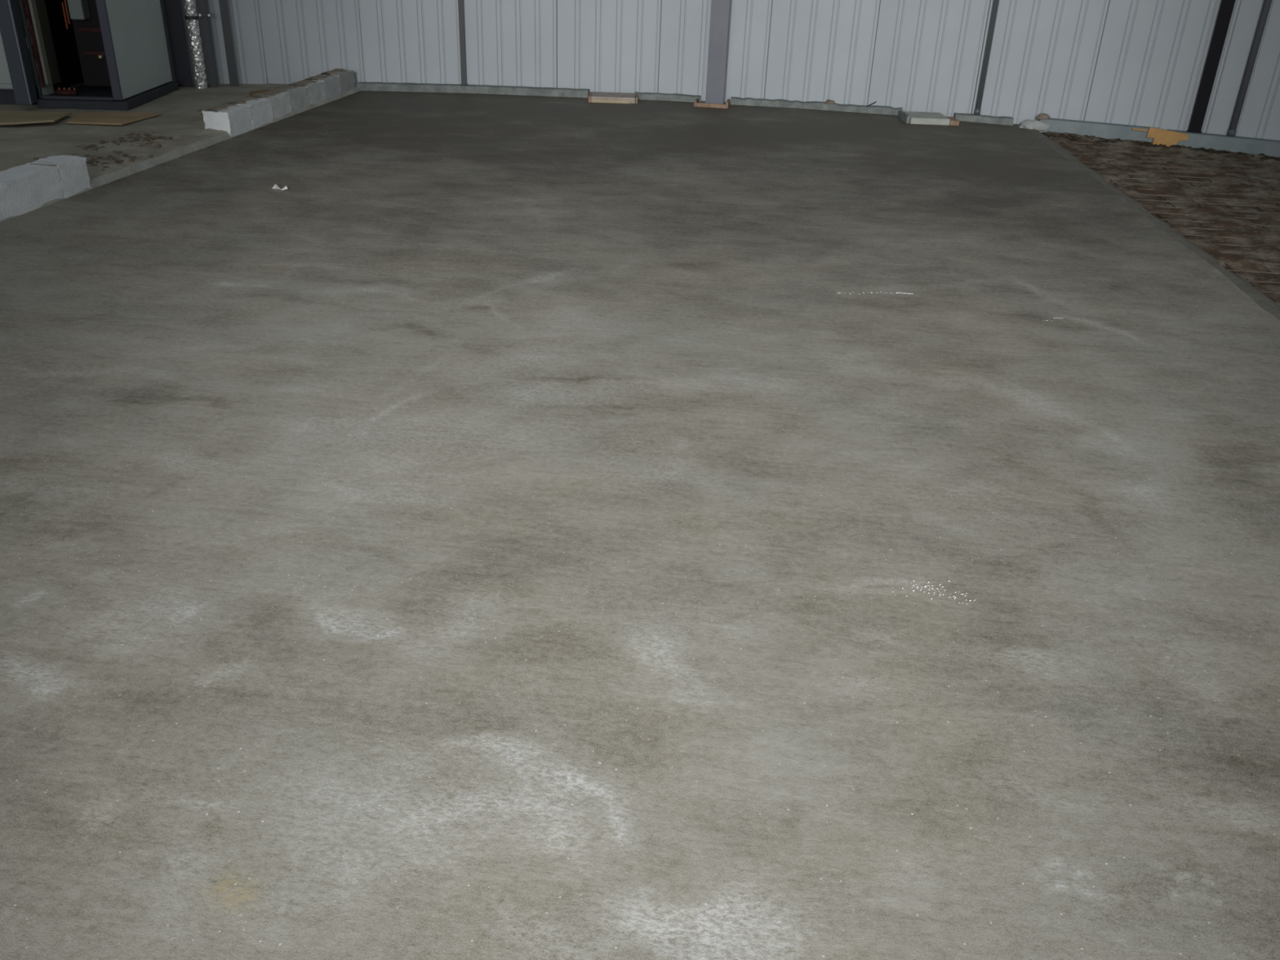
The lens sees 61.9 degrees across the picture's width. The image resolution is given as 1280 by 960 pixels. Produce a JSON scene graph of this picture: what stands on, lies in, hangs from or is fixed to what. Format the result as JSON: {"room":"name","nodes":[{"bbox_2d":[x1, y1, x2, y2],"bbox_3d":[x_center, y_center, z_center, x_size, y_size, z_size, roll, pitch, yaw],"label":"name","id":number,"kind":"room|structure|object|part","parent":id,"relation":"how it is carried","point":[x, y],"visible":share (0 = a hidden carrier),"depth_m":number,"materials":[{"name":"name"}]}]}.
{"room":"empty warehouse","nodes":[
{"label":"empty warehouse","id":0,"kind":"room"},
{"bbox_2d":[0,80,359,222],"bbox_3d":[-5.766,-1.347,5.420,4.595,0.098,12.700,5,27,5],"label":"floor","id":1,"kind":"structure","parent":0,"point":[180,119],"depth_m":7.84,"materials":[{"name":"grey concrete"}]},
{"bbox_2d":[0,0,39,105],"bbox_3d":[-5.456,-4.116,8.592,0.870,2.000,0.640,0,27,-4],"label":"tall cabinet","id":2,"kind":"object","parent":1,"relation":"on","point":[6,93],"visible":0.08,"depth_m":8.75,"materials":[{"name":"metal"}]},
{"bbox_3d":[-5.437,-4.038,8.311,0.770,1.780,0.011,0,27,-4],"label":"door panel","id":3,"kind":"part","parent":2,"relation":"part of","materials":[{"name":"grey metal"}]},
{"bbox_2d":[0,164,63,219],"bbox_3d":[-3.498,-1.613,5.960,0.208,0.194,0.568,5,27,5],"label":"block","id":4,"kind":"object","parent":1,"relation":"on","point":[24,188],"visible":1,"depth_m":5.95,"materials":[{"name":"grey concrete"}]},
{"bbox_2d":[29,163,57,165],"bbox_3d":[-3.454,-1.740,6.212,0.162,0.192,0.008,5,27,5],"label":"joint","id":5,"kind":"object","parent":4,"relation":"attached to","point":[29,163],"visible":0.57,"depth_m":6.17,"materials":[{"name":"grey concrete"}]},
{"bbox_2d":[0,110,71,124],"bbox_3d":[-4.835,-2.792,8.196,0.769,0.036,0.720,-3,28,-10],"label":"plywood sheet","id":6,"kind":"object","parent":1,"relation":"on","point":[6,117],"visible":1,"depth_m":8.18,"materials":[{"name":"brown wood"}]},
{"bbox_2d":[26,155,90,198],"bbox_3d":[-3.449,-1.804,6.336,0.207,0.194,0.277,5,27,5],"label":"block","id":7,"kind":"object","parent":1,"relation":"on","point":[74,177],"visible":0.67,"depth_m":6.31,"materials":[{"name":"grey concrete"}]},
{"bbox_2d":[0,0,178,110],"bbox_3d":[-4.614,-4.245,8.777,0.812,2.120,1.457,0,27,-4],"label":"tall cabinet","id":8,"kind":"object","parent":1,"relation":"on","point":[106,55],"visible":1,"depth_m":8.81,"materials":[{"name":"metal"}]},
{"bbox_3d":[-4.926,-3.964,8.171,0.105,2.050,0.160,0,27,-4],"label":"door","id":9,"kind":"part","parent":8,"relation":"part of","materials":[{"name":"grey metal"}]},
{"bbox_3d":[-4.861,-3.931,8.113,0.012,2.050,0.022,0,27,-4],"label":"edge trim","id":10,"kind":"part","parent":8,"relation":"part of","materials":[{"name":"silver metal"}]},
{"bbox_3d":[-4.851,-4.015,8.245,0.020,2.020,0.028,0,27,-4],"label":"frame","id":11,"kind":"part","parent":8,"relation":"part of","materials":[{"name":"grey metal"}]},
{"bbox_2d":[31,0,61,84],"bbox_3d":[-4.784,-4.075,8.366,0.026,1.820,0.170,0,27,-4],"label":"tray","id":12,"kind":"object","parent":8,"relation":"on","point":[40,20],"depth_m":8.60,"materials":[{"name":"grey metal"}]},
{"bbox_3d":[-4.891,-4.307,8.811,0.018,2.020,1.245,0,27,-4],"label":"panel","id":13,"kind":"part","parent":8,"relation":"part of","materials":[{"name":"metal"}]},
{"bbox_3d":[-4.595,-3.128,8.732,0.563,0.025,0.050,0,27,-4],"label":"sill","id":14,"kind":"part","parent":8,"relation":"part of","materials":[{"name":"grey metal"}]},
{"bbox_3d":[-4.504,-3.739,8.861,0.299,0.030,0.025,0,27,-4],"label":"shelf rail","id":15,"kind":"part","parent":8,"relation":"part of","materials":[{"name":"brown metal"}]},
{"bbox_3d":[-4.478,-4.208,8.649,0.419,1.920,0.015,0,27,-4],"label":"mounting plate","id":16,"kind":"part","parent":8,"relation":"part of","materials":[{"name":"black metal"}]},
{"bbox_3d":[-4.511,-3.579,8.943,0.299,0.030,0.025,0,27,-4],"label":"shelf rail","id":17,"kind":"part","parent":8,"relation":"part of","materials":[{"name":"brown metal"}]},
{"bbox_3d":[-4.244,-4.014,8.288,0.068,2.020,0.028,0,27,-4],"label":"frame","id":18,"kind":"part","parent":8,"relation":"part of","materials":[{"name":"grey metal"}]},
{"bbox_3d":[-4.262,-4.306,8.856,0.018,2.020,1.245,0,27,-4],"label":"panel","id":19,"kind":"part","parent":8,"relation":"part of","materials":[{"name":"grey metal"}]},
{"bbox_2d":[66,112,161,124],"bbox_3d":[-4.200,-2.849,8.379,0.590,0.018,0.640,5,27,5],"label":"plywood sheet","id":20,"kind":"object","parent":1,"relation":"on","point":[97,118],"visible":1,"depth_m":8.32,"materials":[{"name":"brown wood"}]},
{"bbox_2d":[29,102,226,170],"bbox_3d":[-3.478,-2.700,8.160,0.653,0.022,3.966,5,27,5],"label":"crumbs","id":21,"kind":"object","parent":1,"relation":"on","point":[148,137],"visible":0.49,"depth_m":7.41,"materials":[{"name":"brown soil"}]},
{"bbox_2d":[163,0,193,87],"bbox_3d":[-4.264,-5.269,9.345,0.152,3.445,0.054,-7,28,-17],"label":"post","id":22,"kind":"object","parent":1,"relation":"on","point":[172,7],"visible":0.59,"depth_m":9.94,"materials":[{"name":"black metal"}]},
{"bbox_2d":[182,0,207,88],"bbox_3d":[-4.083,-5.188,9.322,0.115,3.336,0.115,20,32,31],"label":"pipe","id":23,"kind":"object","parent":1,"relation":"on","point":[191,15],"visible":1,"depth_m":9.87,"materials":[{"name":"white metal"}]},
{"bbox_2d":[198,0,217,86],"bbox_3d":[-3.999,-5.288,9.403,0.112,3.445,0.101,-7,28,-17],"label":"slim post","id":24,"kind":"object","parent":1,"relation":"on","point":[203,14],"visible":1,"depth_m":10.00,"materials":[{"name":"grey metal"}]},
{"bbox_2d":[201,103,253,137],"bbox_3d":[-3.198,-2.799,8.286,0.207,0.201,0.396,5,27,5],"label":"block","id":25,"kind":"object","parent":1,"relation":"on","point":[234,119],"visible":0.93,"depth_m":8.16,"materials":[{"name":"grey concrete"}]},
{"bbox_2d":[218,0,238,86],"bbox_3d":[-3.861,-5.337,9.509,0.084,3.445,0.054,-7,28,-17],"label":"slim post","id":26,"kind":"object","parent":1,"relation":"on","point":[223,3],"visible":1,"depth_m":10.10,"materials":[{"name":"grey metal"}]},
{"bbox_2d":[227,96,273,128],"bbox_3d":[-3.156,-2.976,8.635,0.207,0.202,0.396,5,27,5],"label":"block","id":27,"kind":"object","parent":1,"relation":"on","point":[261,109],"visible":0.67,"depth_m":8.61,"materials":[{"name":"grey concrete"}]},
{"bbox_2d":[249,89,269,95],"bbox_3d":[-3.498,-3.559,9.812,0.146,0.029,0.312,14,29,21],"label":"timber offcut","id":28,"kind":"object","parent":1,"relation":"on","point":[254,92],"visible":0.5,"depth_m":9.77,"materials":[{"name":"brown wood"}]},
{"bbox_2d":[250,90,292,119],"bbox_3d":[-3.114,-3.153,8.984,0.207,0.200,0.396,5,27,5],"label":"block","id":29,"kind":"object","parent":1,"relation":"on","point":[280,100],"visible":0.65,"depth_m":8.96,"materials":[{"name":"grey concrete"}]},
{"bbox_2d":[271,85,309,111],"bbox_3d":[-3.073,-3.329,9.334,0.207,0.198,0.396,5,27,5],"label":"block","id":30,"kind":"object","parent":1,"relation":"on","point":[299,95],"visible":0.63,"depth_m":9.31,"materials":[{"name":"grey concrete"}]},
{"bbox_2d":[287,80,325,104],"bbox_3d":[-3.030,-3.507,9.682,0.208,0.199,0.396,5,27,5],"label":"block","id":31,"kind":"object","parent":1,"relation":"on","point":[316,90],"visible":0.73,"depth_m":9.65,"materials":[{"name":"grey concrete"}]},
{"bbox_2d":[304,74,341,99],"bbox_3d":[-2.986,-3.687,10.029,0.206,0.206,0.396,5,27,5],"label":"block","id":32,"kind":"object","parent":1,"relation":"on","point":[331,83],"visible":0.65,"depth_m":9.99,"materials":[{"name":"grey concrete"}]},
{"bbox_2d":[320,68,355,93],"bbox_3d":[-2.942,-3.868,10.376,0.207,0.213,0.396,5,27,5],"label":"block","id":33,"kind":"object","parent":1,"relation":"on","point":[346,77],"visible":0.6,"depth_m":10.34,"materials":[{"name":"grey concrete"}]},
{"bbox_2d":[0,90,1279,959],"bbox_3d":[2.580,-0.693,4.984,12.248,0.143,13.241,5,27,5],"label":"floor","id":34,"kind":"structure","parent":0,"point":[488,531],"depth_m":2.94,"materials":[{"name":"concrete"}]},
{"bbox_2d":[271,183,287,190],"bbox_3d":[-2.243,-1.815,6.624,0.118,0.026,0.051,15,30,23],"label":"paper scrap","id":35,"kind":"object","parent":34,"relation":"on","point":[276,187],"visible":1,"depth_m":6.63,"materials":[{"name":"white paper"}]},
{"bbox_2d":[356,81,589,97],"bbox_3d":[-1.673,-3.946,10.790,2.325,0.082,0.188,1,27,-3],"label":"wall strip","id":36,"kind":"object","parent":34,"relation":"on","point":[378,86],"visible":1,"depth_m":10.76,"materials":[{"name":"grey concrete"}]},
{"bbox_2d":[457,0,467,84],"bbox_3d":[-1.725,-5.532,10.030,0.066,3.427,0.054,1,27,-3],"label":"slim post","id":37,"kind":"object","parent":36,"relation":"on","point":[460,2],"visible":1,"depth_m":10.62,"materials":[{"name":"grey metal"}]},
{"bbox_2d":[588,91,637,103],"bbox_3d":[-0.268,-3.821,10.665,0.486,0.070,0.386,1,27,-1],"label":"board","id":38,"kind":"object","parent":34,"relation":"on","point":[593,96],"visible":1,"depth_m":10.52,"materials":[{"name":"beige wood"}]},
{"bbox_2d":[634,91,701,102],"bbox_3d":[0.279,-3.876,10.811,0.667,0.072,0.138,5,27,5],"label":"wall strip","id":39,"kind":"object","parent":34,"relation":"on","point":[641,95],"visible":0.92,"depth_m":10.77,"materials":[{"name":"grey concrete"}]},
{"bbox_2d":[693,97,729,108],"bbox_3d":[0.713,-3.727,10.566,0.336,0.080,0.223,6,27,7],"label":"board","id":40,"kind":"object","parent":34,"relation":"on","point":[696,104],"visible":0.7,"depth_m":10.47,"materials":[{"name":"brown wood"}]},
{"bbox_2d":[701,0,731,104],"bbox_3d":[0.791,-5.334,9.777,0.248,3.600,0.218,6,27,7],"label":"steel column","id":41,"kind":"structure","parent":34,"relation":"on","point":[720,13],"depth_m":10.31,"materials":[{"name":"grey metal"}]},
{"bbox_2d":[730,97,902,115],"bbox_3d":[1.745,-3.724,10.623,1.700,0.075,0.154,7,28,9],"label":"wall strip","id":42,"kind":"object","parent":34,"relation":"on","point":[820,105],"visible":0.98,"depth_m":10.59,"materials":[{"name":"grey concrete"}]},
{"bbox_2d":[824,99,834,104],"bbox_3d":[1.879,-3.746,10.563,0.097,0.039,0.064,5,27,5],"label":"lump","id":43,"kind":"object","parent":42,"relation":"on","point":[828,101],"visible":1,"depth_m":10.54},
{"bbox_2d":[897,110,959,125],"bbox_3d":[2.742,-3.440,10.142,0.489,0.075,0.413,2,27,0],"label":"board","id":44,"kind":"object","parent":34,"relation":"on","point":[912,117],"visible":1,"depth_m":9.98,"materials":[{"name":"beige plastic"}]},
{"bbox_2d":[892,580,974,604],"bbox_3d":[0.762,0.286,2.781,0.210,0.003,0.106,5,27,5],"label":"spilled grit","id":45,"kind":"object","parent":34,"relation":"on","point":[925,586],"visible":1,"depth_m":2.78,"materials":[{"name":"white gravel"}]},
{"bbox_2d":[953,112,1013,125],"bbox_3d":[3.282,-3.452,10.207,0.568,0.074,0.109,12,29,19],"label":"wall strip","id":46,"kind":"object","parent":34,"relation":"on","point":[972,117],"visible":0.97,"depth_m":10.16,"materials":[{"name":"grey concrete"}]},
{"bbox_2d":[973,0,999,114],"bbox_3d":[3.288,-5.032,9.437,0.058,3.433,0.058,13,29,19],"label":"slim post","id":47,"kind":"object","parent":46,"relation":"on","point":[995,4],"visible":1,"depth_m":9.97,"materials":[{"name":"grey metal"}]},
{"bbox_2d":[1018,119,1048,129],"bbox_3d":[3.679,-3.320,9.963,0.256,0.080,0.134,-3,28,-10],"label":"chunk","id":48,"kind":"object","parent":34,"relation":"on","point":[1027,124],"visible":1,"depth_m":9.92,"materials":[{"name":"grey concrete"}]},
{"bbox_2d":[1036,113,1049,119],"bbox_3d":[3.769,-3.395,9.956,0.128,0.055,0.076,5,27,5],"label":"lump","id":49,"kind":"object","parent":48,"relation":"on","point":[1042,116],"visible":1,"depth_m":9.94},
{"bbox_2d":[1037,118,1157,142],"bbox_3d":[4.225,-3.212,9.886,1.075,0.185,0.129,13,29,20],"label":"strip","id":50,"kind":"object","parent":34,"relation":"on","point":[1102,130],"visible":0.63,"depth_m":9.82,"materials":[{"name":"grey concrete"}]},
{"bbox_2d":[1132,126,1187,146],"bbox_3d":[4.673,-3.074,9.606,0.470,0.185,0.020,15,30,23],"label":"board","id":51,"kind":"object","parent":34,"relation":"on","point":[1168,138],"visible":0.92,"depth_m":9.57,"materials":[{"name":"brown wood"}]},
{"bbox_2d":[1041,132,1279,160],"bbox_3d":[4.852,-2.923,9.424,2.829,0.038,0.295,14,30,23],"label":"rubble","id":52,"kind":"object","parent":34,"relation":"on","point":[1073,137],"visible":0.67,"depth_m":9.52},
{"bbox_2d":[1068,142,1279,303],"bbox_3d":[5.609,-0.845,5.451,4.900,0.026,9.256,5,27,5],"label":"dirt ground","id":53,"kind":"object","parent":34,"relation":"on","point":[1185,155],"visible":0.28,"depth_m":7.63,"materials":[{"name":"brown soil"}]},
{"bbox_2d":[1167,128,1279,156],"bbox_3d":[5.469,-2.872,9.343,1.634,0.200,0.139,16,30,25],"label":"strip","id":54,"kind":"object","parent":34,"relation":"on","point":[1249,145],"visible":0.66,"depth_m":9.39,"materials":[{"name":"grey concrete"}]},
{"bbox_2d":[1186,0,1235,133],"bbox_3d":[5.024,-4.637,8.777,0.120,3.414,0.049,15,30,24],"label":"post","id":55,"kind":"object","parent":54,"relation":"on","point":[1226,8],"visible":1,"depth_m":9.28,"materials":[{"name":"black metal"}]},
{"bbox_2d":[1226,0,1272,136],"bbox_3d":[5.288,-4.568,8.662,0.066,3.414,0.066,15,30,24],"label":"slim post","id":56,"kind":"object","parent":54,"relation":"on","point":[1232,131],"visible":1,"depth_m":9.16,"materials":[{"name":"grey metal"}]},
{"bbox_2d":[160,0,1279,140],"bbox_3d":[0.707,-4.822,8.820,16.719,3.620,2.862,5,27,5],"label":"wall","id":57,"kind":"structure","parent":0,"point":[928,56],"depth_m":10.35,"materials":[{"name":"white metal"}]},
{"bbox_3d":[-4.128,-5.396,9.577,1.078,3.620,0.062,-7,28,-17],"label":"panel","id":58,"kind":"part","parent":57,"relation":"part of","materials":[{"name":"grey metal"}]},
{"bbox_3d":[-3.171,-5.508,9.868,0.930,3.620,0.062,-7,28,-17],"label":"panel","id":59,"kind":"part","parent":57,"relation":"part of","materials":[{"name":"grey metal"}]},
{"bbox_3d":[-2.235,-5.568,10.054,0.976,3.620,0.062,-1,27,-6],"label":"panel","id":60,"kind":"part","parent":57,"relation":"part of","materials":[{"name":"grey metal"}]},
{"bbox_3d":[-1.267,-5.559,10.109,0.956,3.620,0.062,2,27,0],"label":"panel","id":61,"kind":"part","parent":57,"relation":"part of","materials":[{"name":"grey metal"}]},
{"bbox_3d":[-0.274,-5.523,10.113,1.028,3.620,0.062,2,27,0],"label":"panel","id":62,"kind":"part","parent":57,"relation":"part of","materials":[{"name":"grey metal"}]},
{"bbox_3d":[0.780,-5.453,10.055,1.080,3.620,0.062,5,27,6],"label":"panel","id":63,"kind":"part","parent":57,"relation":"part of","materials":[{"name":"grey metal"}]},
{"bbox_3d":[1.819,-5.337,9.909,1.024,3.620,0.062,7,28,10],"label":"panel","id":64,"kind":"part","parent":57,"relation":"part of","materials":[{"name":"grey metal"}]},
{"bbox_3d":[2.796,-5.180,9.674,1.002,3.620,0.062,11,28,17],"label":"panel","id":65,"kind":"part","parent":57,"relation":"part of","materials":[{"name":"white metal"}]},
{"bbox_3d":[3.739,-4.984,9.362,1.018,3.620,0.062,12,29,19],"label":"panel","id":66,"kind":"part","parent":57,"relation":"part of","materials":[{"name":"white metal"}]},
{"bbox_3d":[4.678,-4.763,9.003,1.036,3.620,0.062,14,29,22],"label":"panel","id":67,"kind":"part","parent":57,"relation":"part of","materials":[{"name":"white metal"}]},
{"bbox_3d":[5.611,-4.515,8.589,1.058,3.620,0.062,16,30,25],"label":"panel","id":68,"kind":"part","parent":57,"relation":"part of","materials":[{"name":"white metal"}]}
]}

